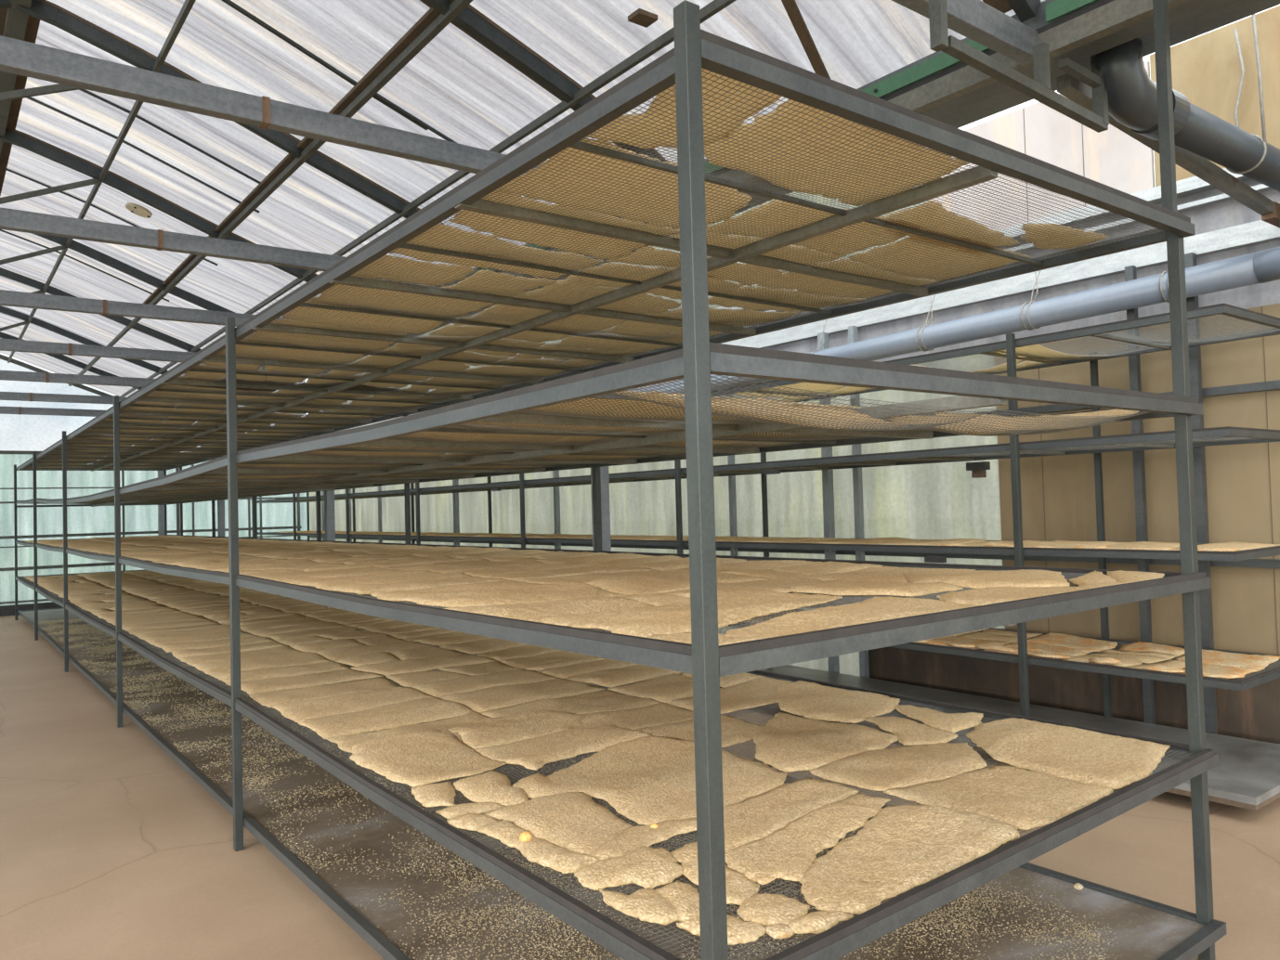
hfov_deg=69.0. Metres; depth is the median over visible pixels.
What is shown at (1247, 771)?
tray
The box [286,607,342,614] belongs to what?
sheet
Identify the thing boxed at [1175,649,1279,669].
sheet
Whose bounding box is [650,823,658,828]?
lump
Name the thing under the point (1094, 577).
sheet
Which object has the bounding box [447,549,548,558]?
sheet
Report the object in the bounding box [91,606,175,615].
sheet
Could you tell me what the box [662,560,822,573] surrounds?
sheet
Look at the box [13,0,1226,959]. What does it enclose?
drying rack
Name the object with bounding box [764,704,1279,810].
tray
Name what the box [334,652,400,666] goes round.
sheet
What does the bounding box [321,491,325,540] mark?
stud
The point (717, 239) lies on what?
sheet
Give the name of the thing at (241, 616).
sheet
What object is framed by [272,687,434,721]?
sheet
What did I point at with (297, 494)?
stud
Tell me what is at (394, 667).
sheet
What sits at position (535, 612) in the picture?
sheet
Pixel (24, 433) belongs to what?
wall
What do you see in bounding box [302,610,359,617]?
sheet
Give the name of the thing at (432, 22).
purlin
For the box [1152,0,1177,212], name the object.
pole
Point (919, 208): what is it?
sheet
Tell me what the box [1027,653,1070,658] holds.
sheet
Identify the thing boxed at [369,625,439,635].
sheet
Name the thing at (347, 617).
sheet
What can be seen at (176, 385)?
sheet
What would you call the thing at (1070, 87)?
diagonal brace
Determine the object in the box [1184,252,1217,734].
stud
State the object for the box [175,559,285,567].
sheet
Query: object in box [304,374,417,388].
sheet
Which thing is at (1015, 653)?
sheet
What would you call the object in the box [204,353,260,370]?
sheet
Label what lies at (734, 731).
sheet
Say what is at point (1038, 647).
sheet
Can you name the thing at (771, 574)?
sheet
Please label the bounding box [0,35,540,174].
tie beam
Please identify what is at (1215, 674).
sheet
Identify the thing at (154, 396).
sheet
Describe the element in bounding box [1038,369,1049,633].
trim
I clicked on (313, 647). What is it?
sheet
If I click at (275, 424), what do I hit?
sheet
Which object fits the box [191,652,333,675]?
sheet
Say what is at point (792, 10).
batten
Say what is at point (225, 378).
sheet
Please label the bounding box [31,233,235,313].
roof beam
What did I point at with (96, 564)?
wall rail
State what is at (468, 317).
sheet
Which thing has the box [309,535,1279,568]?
wall rail
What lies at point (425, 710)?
sheet
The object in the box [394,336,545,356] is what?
sheet
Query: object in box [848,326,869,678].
stud
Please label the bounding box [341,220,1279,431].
pipe
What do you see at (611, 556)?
sheet
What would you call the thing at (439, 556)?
sheet
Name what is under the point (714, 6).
purlin
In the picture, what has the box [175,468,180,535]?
stud
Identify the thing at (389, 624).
sheet
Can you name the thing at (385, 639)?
sheet
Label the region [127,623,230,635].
sheet
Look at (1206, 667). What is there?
sheet
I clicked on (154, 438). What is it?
sheet
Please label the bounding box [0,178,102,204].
strut
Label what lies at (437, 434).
sheet
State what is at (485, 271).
sheet
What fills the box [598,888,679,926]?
sheet
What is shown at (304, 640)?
sheet
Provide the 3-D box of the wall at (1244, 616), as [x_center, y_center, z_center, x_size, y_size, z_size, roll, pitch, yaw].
[-0.289,-0.353,9.798,0.100,4.150,19.420,0,-2,-38]
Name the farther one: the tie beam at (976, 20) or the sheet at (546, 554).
the sheet at (546, 554)
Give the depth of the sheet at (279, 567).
4.76 m
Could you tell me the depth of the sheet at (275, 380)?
5.46 m
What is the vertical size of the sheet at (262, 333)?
0.026 m
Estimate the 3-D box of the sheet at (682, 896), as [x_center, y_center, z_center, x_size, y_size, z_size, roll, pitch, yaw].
[0.093,0.880,1.953,0.094,0.020,0.198,-1,-2,-17]
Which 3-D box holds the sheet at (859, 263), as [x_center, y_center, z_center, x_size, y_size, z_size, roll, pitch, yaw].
[0.789,-0.737,3.421,0.657,0.033,0.423,0,-2,-38]
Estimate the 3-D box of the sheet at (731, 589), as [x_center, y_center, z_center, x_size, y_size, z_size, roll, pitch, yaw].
[0.366,0.344,2.978,0.641,0.026,0.403,0,-2,-38]
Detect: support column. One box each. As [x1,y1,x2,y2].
[157,470,164,535]
[216,413,225,536]
[321,369,335,541]
[585,255,611,689]
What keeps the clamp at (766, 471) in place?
attached to the drying rack at (1247, 776)
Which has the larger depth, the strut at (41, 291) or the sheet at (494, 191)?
the strut at (41, 291)
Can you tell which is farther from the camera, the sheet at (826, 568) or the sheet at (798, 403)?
the sheet at (826, 568)
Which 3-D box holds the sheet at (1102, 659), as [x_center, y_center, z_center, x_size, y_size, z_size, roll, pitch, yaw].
[2.347,0.905,4.689,0.140,0.025,0.139,-2,-2,15]
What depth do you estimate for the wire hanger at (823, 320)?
7.22 m
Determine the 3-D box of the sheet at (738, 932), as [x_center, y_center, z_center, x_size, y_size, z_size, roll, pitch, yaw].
[0.165,0.875,1.825,0.123,0.018,0.146,0,-2,-38]
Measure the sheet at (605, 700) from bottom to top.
0.025 m
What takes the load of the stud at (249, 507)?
on the floor
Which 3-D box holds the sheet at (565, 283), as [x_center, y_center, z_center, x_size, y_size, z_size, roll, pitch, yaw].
[-0.145,-0.703,3.612,0.652,0.029,0.391,0,-2,-38]
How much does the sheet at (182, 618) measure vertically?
0.030 m
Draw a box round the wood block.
[627,8,657,27]
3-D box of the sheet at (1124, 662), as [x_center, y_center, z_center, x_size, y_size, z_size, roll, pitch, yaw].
[2.379,0.922,4.770,0.236,0.032,0.356,0,-2,-38]
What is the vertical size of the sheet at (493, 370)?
0.039 m
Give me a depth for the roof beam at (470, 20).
4.37 m
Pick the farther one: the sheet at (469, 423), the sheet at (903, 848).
the sheet at (469, 423)
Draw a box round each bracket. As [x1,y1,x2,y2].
[928,0,1109,132]
[1261,201,1279,228]
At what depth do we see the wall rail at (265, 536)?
16.75 m
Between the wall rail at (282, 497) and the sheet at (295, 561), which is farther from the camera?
the wall rail at (282, 497)
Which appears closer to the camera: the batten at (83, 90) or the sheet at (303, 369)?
the sheet at (303, 369)
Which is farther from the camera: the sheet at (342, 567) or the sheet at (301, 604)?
the sheet at (301, 604)
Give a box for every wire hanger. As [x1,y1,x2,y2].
[811,319,826,353]
[915,295,935,352]
[1020,271,1040,330]
[1160,271,1169,302]
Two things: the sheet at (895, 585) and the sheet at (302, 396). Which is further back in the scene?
the sheet at (302, 396)
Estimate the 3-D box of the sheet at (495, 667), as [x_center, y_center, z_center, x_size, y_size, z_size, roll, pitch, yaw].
[-0.799,0.963,4.740,0.341,0.020,0.331,0,-2,-38]
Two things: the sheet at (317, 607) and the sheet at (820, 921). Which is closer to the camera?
the sheet at (820, 921)
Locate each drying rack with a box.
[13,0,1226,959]
[251,303,1279,810]
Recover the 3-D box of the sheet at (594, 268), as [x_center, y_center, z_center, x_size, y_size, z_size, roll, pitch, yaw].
[0.070,-0.717,3.340,0.654,0.028,0.351,0,-2,-38]
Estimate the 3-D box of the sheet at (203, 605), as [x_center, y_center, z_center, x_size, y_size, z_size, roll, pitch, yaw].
[-3.958,1.152,8.599,0.660,0.029,0.365,-1,-2,-33]
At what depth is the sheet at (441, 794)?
2.67 m
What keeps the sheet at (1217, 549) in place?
on the drying rack at (1247, 776)
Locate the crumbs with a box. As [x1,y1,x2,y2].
[38,617,1117,959]
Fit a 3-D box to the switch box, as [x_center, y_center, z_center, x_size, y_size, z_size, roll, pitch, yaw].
[2.288,-0.069,6.300,0.065,0.105,0.140,0,-2,-38]
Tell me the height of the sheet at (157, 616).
0.024 m
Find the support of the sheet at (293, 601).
on the drying rack at (1144, 929)
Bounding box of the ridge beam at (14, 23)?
[0,0,44,195]
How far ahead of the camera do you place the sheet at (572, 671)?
4.62 m
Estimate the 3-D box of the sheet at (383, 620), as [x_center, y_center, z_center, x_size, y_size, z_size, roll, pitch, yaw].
[-1.889,1.048,6.951,0.620,0.028,0.164,0,-2,-39]
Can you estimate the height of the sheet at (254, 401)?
0.031 m
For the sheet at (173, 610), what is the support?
on the drying rack at (1144, 929)
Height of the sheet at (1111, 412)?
0.096 m
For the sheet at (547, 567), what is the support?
on the drying rack at (1144, 929)
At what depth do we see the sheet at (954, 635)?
5.88 m
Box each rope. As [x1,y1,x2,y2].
[1225,13,1266,174]
[1233,28,1245,128]
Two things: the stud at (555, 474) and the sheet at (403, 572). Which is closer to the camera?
the sheet at (403, 572)
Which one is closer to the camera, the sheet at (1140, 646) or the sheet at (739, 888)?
the sheet at (739, 888)
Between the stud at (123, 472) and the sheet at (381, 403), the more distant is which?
the stud at (123, 472)
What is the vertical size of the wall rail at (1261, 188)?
0.025 m
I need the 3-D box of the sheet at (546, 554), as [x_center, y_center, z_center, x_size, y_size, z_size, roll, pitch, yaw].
[-0.585,0.437,5.420,0.410,0.028,0.392,0,-2,-38]
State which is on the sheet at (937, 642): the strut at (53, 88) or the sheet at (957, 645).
the sheet at (957, 645)
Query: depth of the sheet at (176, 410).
6.84 m
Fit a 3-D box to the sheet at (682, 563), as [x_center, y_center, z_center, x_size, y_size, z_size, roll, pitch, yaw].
[0.185,0.379,4.240,0.609,0.035,0.450,0,-2,-38]
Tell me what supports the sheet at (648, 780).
on the drying rack at (1144, 929)
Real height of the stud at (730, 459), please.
2.760 m
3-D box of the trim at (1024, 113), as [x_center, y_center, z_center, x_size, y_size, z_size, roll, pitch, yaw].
[2.532,-2.050,6.107,0.003,0.780,0.003,0,-2,-38]
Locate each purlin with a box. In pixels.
[7,0,195,363]
[68,0,472,386]
[119,0,736,397]
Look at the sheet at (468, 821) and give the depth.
2.45 m
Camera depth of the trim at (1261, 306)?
4.96 m
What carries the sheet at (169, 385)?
on the drying rack at (1144, 929)
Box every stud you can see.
[121,470,125,571]
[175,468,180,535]
[191,464,195,535]
[248,497,250,537]
[259,496,262,538]
[296,493,300,539]
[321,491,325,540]
[348,488,352,541]
[377,485,382,543]
[452,479,459,546]
[552,470,561,549]
[727,394,739,629]
[817,332,839,673]
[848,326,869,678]
[1124,265,1155,724]
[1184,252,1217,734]
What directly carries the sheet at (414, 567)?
on the drying rack at (1144, 929)
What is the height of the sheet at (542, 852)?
0.023 m
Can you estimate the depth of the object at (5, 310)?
11.98 m
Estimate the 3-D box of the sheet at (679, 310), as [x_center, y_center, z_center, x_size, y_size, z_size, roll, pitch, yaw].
[0.339,-0.708,4.002,0.626,0.035,0.407,0,-2,-38]
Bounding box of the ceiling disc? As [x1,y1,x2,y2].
[125,202,152,218]
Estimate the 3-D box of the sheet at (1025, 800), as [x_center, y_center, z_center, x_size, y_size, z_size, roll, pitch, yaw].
[0.994,0.855,2.556,0.486,0.024,0.440,0,-2,-38]
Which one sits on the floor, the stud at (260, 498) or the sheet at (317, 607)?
the stud at (260, 498)
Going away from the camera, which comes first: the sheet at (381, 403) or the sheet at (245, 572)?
the sheet at (245, 572)
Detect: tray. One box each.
[22,601,1205,959]
[351,594,1279,806]
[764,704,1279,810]
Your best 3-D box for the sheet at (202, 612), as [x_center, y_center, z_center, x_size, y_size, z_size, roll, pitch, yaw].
[-3.536,1.125,8.059,0.649,0.026,0.300,0,-2,-38]
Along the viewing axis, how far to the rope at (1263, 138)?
4.14 m
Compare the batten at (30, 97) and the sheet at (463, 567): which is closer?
the sheet at (463, 567)
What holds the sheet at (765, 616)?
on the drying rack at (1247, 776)
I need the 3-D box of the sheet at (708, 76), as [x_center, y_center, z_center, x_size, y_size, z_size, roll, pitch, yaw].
[0.090,-0.763,1.954,0.272,0.024,0.425,0,-2,-38]
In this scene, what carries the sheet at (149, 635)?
on the drying rack at (1144, 929)
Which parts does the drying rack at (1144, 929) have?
post, post, post, post, post, post, post, post, post, post, post, rail, rail, post, shelf frame, shelf frame, shelf frame, shelf frame, tray frame, post, rail, rail, post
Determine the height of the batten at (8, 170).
0.579 m
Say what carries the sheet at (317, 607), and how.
on the drying rack at (1144, 929)
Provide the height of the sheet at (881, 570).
0.030 m
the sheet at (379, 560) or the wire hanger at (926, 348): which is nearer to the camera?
the sheet at (379, 560)
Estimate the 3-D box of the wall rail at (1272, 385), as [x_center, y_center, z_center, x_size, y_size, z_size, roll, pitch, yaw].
[-0.458,-0.258,9.904,0.040,0.045,18.800,0,-2,-38]
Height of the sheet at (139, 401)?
0.025 m
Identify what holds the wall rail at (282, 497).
attached to the wall at (80, 519)
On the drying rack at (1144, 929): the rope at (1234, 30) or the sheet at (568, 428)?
the sheet at (568, 428)
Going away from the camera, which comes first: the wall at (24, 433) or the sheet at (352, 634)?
the sheet at (352, 634)
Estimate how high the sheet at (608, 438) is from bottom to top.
0.035 m
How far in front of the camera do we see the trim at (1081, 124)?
5.80 m
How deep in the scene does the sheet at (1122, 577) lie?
2.85 m
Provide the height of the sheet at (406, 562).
0.031 m
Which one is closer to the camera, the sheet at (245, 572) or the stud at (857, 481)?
the sheet at (245, 572)
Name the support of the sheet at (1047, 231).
on the drying rack at (1144, 929)
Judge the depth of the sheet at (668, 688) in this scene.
4.07 m
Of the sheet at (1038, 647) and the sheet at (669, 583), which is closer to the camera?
the sheet at (669, 583)
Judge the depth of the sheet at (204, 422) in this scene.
8.05 m
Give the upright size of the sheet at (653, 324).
0.023 m
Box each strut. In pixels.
[0,83,81,101]
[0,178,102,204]
[0,245,67,264]
[0,321,29,331]
[32,289,45,293]
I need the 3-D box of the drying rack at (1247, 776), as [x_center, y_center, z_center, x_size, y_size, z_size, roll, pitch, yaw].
[-1.726,0.633,10.520,1.030,2.300,15.610,0,-2,-38]
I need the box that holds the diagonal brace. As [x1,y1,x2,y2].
[1057,73,1274,215]
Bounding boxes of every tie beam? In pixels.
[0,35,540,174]
[0,207,471,287]
[0,289,291,326]
[0,339,264,367]
[0,370,155,387]
[0,391,137,404]
[0,406,166,417]
[891,0,1037,65]
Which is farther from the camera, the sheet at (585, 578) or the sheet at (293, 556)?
the sheet at (293, 556)
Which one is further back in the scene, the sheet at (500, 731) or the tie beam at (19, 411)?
the tie beam at (19, 411)
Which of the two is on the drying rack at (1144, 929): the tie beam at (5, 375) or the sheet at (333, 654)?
the sheet at (333, 654)
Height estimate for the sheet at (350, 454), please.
0.041 m
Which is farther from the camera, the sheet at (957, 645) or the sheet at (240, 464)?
the sheet at (957, 645)
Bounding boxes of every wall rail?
[0,450,41,455]
[0,486,121,489]
[0,496,296,503]
[0,525,301,539]
[0,535,293,548]
[0,562,122,571]
[0,598,64,604]
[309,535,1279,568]
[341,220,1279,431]
[345,168,1250,416]
[763,183,1273,312]
[978,379,1279,417]
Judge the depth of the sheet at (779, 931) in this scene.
1.80 m
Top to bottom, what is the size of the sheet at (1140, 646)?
0.030 m
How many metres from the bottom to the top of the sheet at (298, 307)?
0.036 m
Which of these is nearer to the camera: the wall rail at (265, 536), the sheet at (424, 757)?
the sheet at (424, 757)
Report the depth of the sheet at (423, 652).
5.25 m
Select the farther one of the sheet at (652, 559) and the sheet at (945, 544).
the sheet at (945, 544)
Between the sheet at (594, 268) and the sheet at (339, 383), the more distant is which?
the sheet at (339, 383)
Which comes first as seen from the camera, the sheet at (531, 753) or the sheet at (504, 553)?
the sheet at (531, 753)
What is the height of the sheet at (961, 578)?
0.034 m
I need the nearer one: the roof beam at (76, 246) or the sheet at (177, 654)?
the sheet at (177, 654)
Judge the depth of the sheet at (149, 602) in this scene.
8.75 m
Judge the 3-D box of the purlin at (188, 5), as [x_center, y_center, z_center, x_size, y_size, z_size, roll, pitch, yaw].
[-3.759,-2.267,6.599,0.024,0.040,20.420,0,-2,-38]
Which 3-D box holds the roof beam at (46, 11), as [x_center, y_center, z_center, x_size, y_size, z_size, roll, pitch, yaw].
[-3.329,-2.011,4.942,5.558,1.168,0.170,0,-2,-38]
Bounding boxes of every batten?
[0,229,169,301]
[6,168,217,265]
[26,96,260,213]
[78,89,260,183]
[221,0,427,130]
[374,92,457,143]
[781,0,830,78]
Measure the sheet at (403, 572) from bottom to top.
0.030 m
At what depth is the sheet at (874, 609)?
2.05 m
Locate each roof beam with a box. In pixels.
[0,0,481,269]
[0,129,317,282]
[0,267,201,352]
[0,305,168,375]
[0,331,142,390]
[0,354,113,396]
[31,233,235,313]
[419,0,666,161]
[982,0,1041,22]
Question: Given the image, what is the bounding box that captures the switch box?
[966,461,990,478]
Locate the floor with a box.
[0,614,1279,959]
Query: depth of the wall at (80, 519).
15.19 m
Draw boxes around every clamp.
[491,487,500,491]
[763,469,780,474]
[924,556,946,562]
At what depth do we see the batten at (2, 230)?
9.21 m
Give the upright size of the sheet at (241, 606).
0.023 m
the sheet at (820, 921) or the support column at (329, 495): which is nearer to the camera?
the sheet at (820, 921)
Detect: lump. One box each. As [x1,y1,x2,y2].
[519,831,532,842]
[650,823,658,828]
[1072,883,1083,890]
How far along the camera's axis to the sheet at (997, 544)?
5.08 m
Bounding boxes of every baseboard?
[0,602,69,616]
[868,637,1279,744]
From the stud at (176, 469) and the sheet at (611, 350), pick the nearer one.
the sheet at (611, 350)
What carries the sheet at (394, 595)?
on the drying rack at (1144, 929)
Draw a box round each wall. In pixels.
[0,353,152,451]
[0,454,307,606]
[308,5,1279,676]
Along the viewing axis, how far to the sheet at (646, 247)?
3.16 m
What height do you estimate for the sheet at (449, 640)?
0.026 m
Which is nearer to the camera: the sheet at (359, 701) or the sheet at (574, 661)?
the sheet at (359, 701)
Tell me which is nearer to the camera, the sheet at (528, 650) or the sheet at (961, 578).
the sheet at (961, 578)
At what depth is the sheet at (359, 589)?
3.31 m
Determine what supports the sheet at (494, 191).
on the drying rack at (1144, 929)
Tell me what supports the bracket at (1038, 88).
hanging from the tie beam at (976, 20)
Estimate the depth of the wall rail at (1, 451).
14.68 m
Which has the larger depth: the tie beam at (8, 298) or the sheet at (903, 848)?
the tie beam at (8, 298)
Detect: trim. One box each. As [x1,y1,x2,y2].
[1023,113,1028,221]
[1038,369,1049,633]
[1081,124,1085,206]
[1261,306,1278,653]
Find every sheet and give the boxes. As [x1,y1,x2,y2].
[24,344,1279,669]
[80,600,156,610]
[90,429,169,432]
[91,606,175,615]
[97,609,182,618]
[103,612,197,623]
[107,418,160,423]
[110,615,208,626]
[115,619,217,631]
[123,406,222,414]
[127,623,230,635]
[134,401,174,408]
[134,626,243,640]
[140,554,255,561]
[144,631,258,645]
[148,391,259,401]
[152,438,215,441]
[152,556,267,563]
[154,395,226,406]
[154,636,275,653]
[156,596,229,604]
[163,384,271,392]
[164,598,241,607]
[169,600,252,610]
[171,641,287,658]
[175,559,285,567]
[176,384,273,391]
[176,404,226,411]
[178,646,305,666]
[179,604,260,613]
[185,365,268,380]
[186,605,274,614]
[190,559,316,570]
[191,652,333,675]
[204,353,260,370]
[204,421,271,426]
[205,475,300,478]
[209,562,345,572]
[209,661,349,682]
[211,612,286,621]
[218,344,363,364]
[220,613,311,625]
[224,378,294,384]
[225,569,304,574]
[225,668,383,694]
[239,337,379,351]
[239,464,343,468]
[239,595,287,601]
[239,618,327,631]
[244,401,332,410]
[245,566,401,579]
[245,622,349,636]
[246,432,298,435]
[248,330,389,350]
[248,677,403,707]
[258,600,305,605]
[259,318,405,344]
[260,626,360,641]
[263,365,327,373]
[263,601,317,608]
[265,372,311,382]
[270,569,404,581]
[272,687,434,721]
[274,390,371,398]
[274,423,326,427]
[274,604,327,612]
[277,635,331,646]
[278,552,380,560]
[280,570,432,584]
[281,297,456,333]
[281,395,347,404]
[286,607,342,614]
[287,564,374,572]
[289,639,366,653]
[294,572,472,588]
[294,696,477,739]
[300,475,392,478]
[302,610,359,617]
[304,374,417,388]
[309,451,440,457]
[313,613,376,622]
[314,640,432,661]
[316,274,494,316]
[316,631,388,639]
[321,575,511,594]
[325,370,357,376]
[326,712,490,753]
[331,382,399,390]
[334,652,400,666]
[335,616,388,625]
[342,619,394,626]
[343,558,404,564]
[345,445,489,450]
[348,397,428,406]
[349,730,506,786]
[350,354,470,371]
[350,654,497,676]
[353,254,474,286]
[353,635,404,645]
[354,620,418,631]
[362,366,431,380]
[364,546,453,554]
[364,557,489,567]
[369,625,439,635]
[370,580,550,600]
[372,394,463,398]
[377,345,509,365]
[380,560,498,570]
[385,670,470,687]
[386,547,479,555]
[389,222,603,278]
[389,646,464,660]
[390,628,457,639]
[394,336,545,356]
[396,555,457,560]
[396,581,628,607]
[401,631,469,640]
[403,431,546,443]
[407,380,490,391]
[408,669,560,697]
[411,548,509,557]
[411,560,545,573]
[411,633,490,645]
[411,782,455,808]
[422,376,530,384]
[428,325,572,342]
[435,801,506,819]
[436,422,606,440]
[438,661,525,676]
[438,679,605,712]
[439,638,526,654]
[443,269,555,297]
[443,596,654,622]
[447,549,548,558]
[447,563,599,576]
[447,812,500,831]
[448,190,679,259]
[448,710,587,749]
[452,316,587,332]
[453,770,528,806]
[460,365,571,377]
[462,453,572,459]
[467,465,532,469]
[470,409,638,431]
[471,303,625,331]
[474,724,652,770]
[476,644,561,661]
[477,820,599,874]
[478,566,655,580]
[479,690,661,718]
[481,357,562,365]
[483,792,632,855]
[496,137,751,228]
[498,651,592,669]
[505,550,577,558]
[512,279,681,313]
[512,570,689,584]
[512,772,568,798]
[514,343,586,358]
[526,656,608,671]
[533,551,609,559]
[534,391,792,419]
[535,553,651,563]
[537,659,639,679]
[540,590,842,638]
[543,348,649,360]
[547,735,787,825]
[548,438,684,446]
[553,332,682,350]
[555,359,603,366]
[557,455,637,459]
[565,665,683,687]
[566,262,744,300]
[567,431,624,439]
[572,702,693,731]
[574,846,683,890]
[582,572,770,595]
[586,555,681,566]
[588,68,781,148]
[589,818,724,860]
[596,715,764,752]
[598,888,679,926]
[599,320,682,338]
[607,245,785,285]
[607,674,692,703]
[613,391,908,429]
[613,593,690,606]
[619,451,672,454]
[619,557,746,571]
[626,429,778,436]
[641,307,797,326]
[646,632,726,644]
[655,880,699,922]
[657,326,738,340]
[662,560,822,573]
[666,577,822,599]
[667,677,793,714]
[668,231,846,264]
[671,841,727,886]
[676,914,765,945]
[679,672,764,687]
[684,441,791,446]
[704,98,968,206]
[705,198,928,255]
[708,286,862,312]
[718,596,979,645]
[723,569,808,579]
[723,777,858,851]
[724,793,890,886]
[725,867,759,905]
[730,402,850,419]
[737,893,809,926]
[744,615,776,624]
[752,712,898,772]
[757,258,935,298]
[765,923,793,939]
[771,561,883,574]
[772,433,843,437]
[776,680,900,723]
[783,574,962,596]
[787,911,853,934]
[796,566,975,580]
[799,804,1018,914]
[809,743,986,791]
[847,230,1031,280]
[863,716,957,745]
[881,200,1019,247]
[883,764,1113,830]
[885,415,1009,434]
[894,705,983,733]
[902,569,1069,588]
[913,640,928,642]
[919,637,1009,650]
[935,409,1138,431]
[936,543,966,546]
[936,581,1123,605]
[945,642,977,647]
[952,628,989,637]
[966,718,1170,789]
[975,645,1018,652]
[979,542,1014,547]
[983,646,1072,659]
[1003,641,1092,657]
[1016,632,1117,652]
[1020,223,1108,248]
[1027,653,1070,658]
[1029,545,1057,548]
[1061,654,1142,667]
[1069,570,1115,586]
[1071,544,1109,548]
[1088,656,1120,664]
[1106,570,1164,584]
[1119,641,1184,656]
[1123,548,1177,550]
[1141,665,1185,672]
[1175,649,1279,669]
[1175,664,1261,679]
[1197,547,1239,551]
[1202,670,1244,679]
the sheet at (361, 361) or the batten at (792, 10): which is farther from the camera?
the sheet at (361, 361)
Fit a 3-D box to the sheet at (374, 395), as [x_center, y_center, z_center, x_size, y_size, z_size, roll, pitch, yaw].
[-1.551,-0.587,6.494,0.637,0.036,0.141,-1,-2,-34]
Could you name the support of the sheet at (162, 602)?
on the drying rack at (1144, 929)
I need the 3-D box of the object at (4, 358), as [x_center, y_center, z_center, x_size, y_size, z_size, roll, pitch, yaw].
[-10.462,-1.545,14.236,5.550,1.136,0.050,0,-2,-38]
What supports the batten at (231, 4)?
attached to the ceiling
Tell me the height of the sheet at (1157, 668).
0.025 m
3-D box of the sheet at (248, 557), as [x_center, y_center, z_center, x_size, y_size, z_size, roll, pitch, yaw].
[-2.765,0.514,6.019,0.639,0.026,0.393,0,-2,-38]
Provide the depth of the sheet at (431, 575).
3.65 m
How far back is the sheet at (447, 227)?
2.91 m
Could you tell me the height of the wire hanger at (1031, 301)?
0.392 m
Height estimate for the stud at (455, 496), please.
2.760 m
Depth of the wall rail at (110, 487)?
14.88 m
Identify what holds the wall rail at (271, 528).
attached to the wall at (80, 519)
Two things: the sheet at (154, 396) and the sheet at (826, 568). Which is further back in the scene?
the sheet at (154, 396)
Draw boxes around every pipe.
[635,246,1279,393]
[1090,38,1279,192]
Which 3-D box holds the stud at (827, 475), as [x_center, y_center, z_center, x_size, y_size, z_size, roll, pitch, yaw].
[1.474,0.224,7.276,0.060,2.760,0.060,0,-2,-38]
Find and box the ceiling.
[0,0,1044,397]
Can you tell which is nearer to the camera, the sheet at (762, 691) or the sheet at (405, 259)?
the sheet at (405, 259)
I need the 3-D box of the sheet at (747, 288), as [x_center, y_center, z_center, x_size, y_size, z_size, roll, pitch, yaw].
[0.563,-0.724,3.720,0.640,0.035,0.366,0,-2,-38]
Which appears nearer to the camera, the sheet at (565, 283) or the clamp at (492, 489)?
the sheet at (565, 283)
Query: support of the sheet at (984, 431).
on the drying rack at (1144, 929)
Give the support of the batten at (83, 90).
attached to the ceiling
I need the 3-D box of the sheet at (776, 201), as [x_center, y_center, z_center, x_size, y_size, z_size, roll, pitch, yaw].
[0.515,-0.746,2.756,0.634,0.025,0.348,-1,-2,-31]
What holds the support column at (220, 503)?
on the floor
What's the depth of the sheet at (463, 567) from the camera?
4.37 m
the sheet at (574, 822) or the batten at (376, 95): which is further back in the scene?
the batten at (376, 95)
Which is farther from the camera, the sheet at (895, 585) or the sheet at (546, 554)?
the sheet at (546, 554)
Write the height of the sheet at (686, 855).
0.025 m
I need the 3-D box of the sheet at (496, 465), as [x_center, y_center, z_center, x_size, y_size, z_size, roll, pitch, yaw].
[-0.734,-0.083,5.430,0.356,0.036,0.672,-3,-2,43]
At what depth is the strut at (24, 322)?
11.67 m
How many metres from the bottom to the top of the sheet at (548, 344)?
0.034 m
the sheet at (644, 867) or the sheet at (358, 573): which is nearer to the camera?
the sheet at (644, 867)
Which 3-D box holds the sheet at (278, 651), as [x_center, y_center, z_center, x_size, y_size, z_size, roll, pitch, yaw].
[-2.292,1.018,5.402,0.653,0.030,0.342,0,-2,-38]
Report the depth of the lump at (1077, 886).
3.07 m
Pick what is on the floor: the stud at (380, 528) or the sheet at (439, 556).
the stud at (380, 528)
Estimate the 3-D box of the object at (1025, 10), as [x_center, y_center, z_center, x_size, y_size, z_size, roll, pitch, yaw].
[-0.841,-2.171,1.700,5.558,1.168,0.170,0,-2,-38]
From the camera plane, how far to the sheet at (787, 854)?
2.26 m
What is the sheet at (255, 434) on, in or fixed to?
on the drying rack at (1144, 929)
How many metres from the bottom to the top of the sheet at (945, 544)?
0.024 m
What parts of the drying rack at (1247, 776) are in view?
post, post, post, post, post, post, post, post, post, post, post, shelf frame, shelf frame, shelf frame, shelf frame, post, post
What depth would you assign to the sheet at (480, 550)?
5.86 m
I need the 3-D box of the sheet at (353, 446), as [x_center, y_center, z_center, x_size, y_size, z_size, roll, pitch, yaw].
[-0.866,-0.134,3.523,0.661,0.032,0.403,0,-2,-38]
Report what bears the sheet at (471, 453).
on the drying rack at (1144, 929)

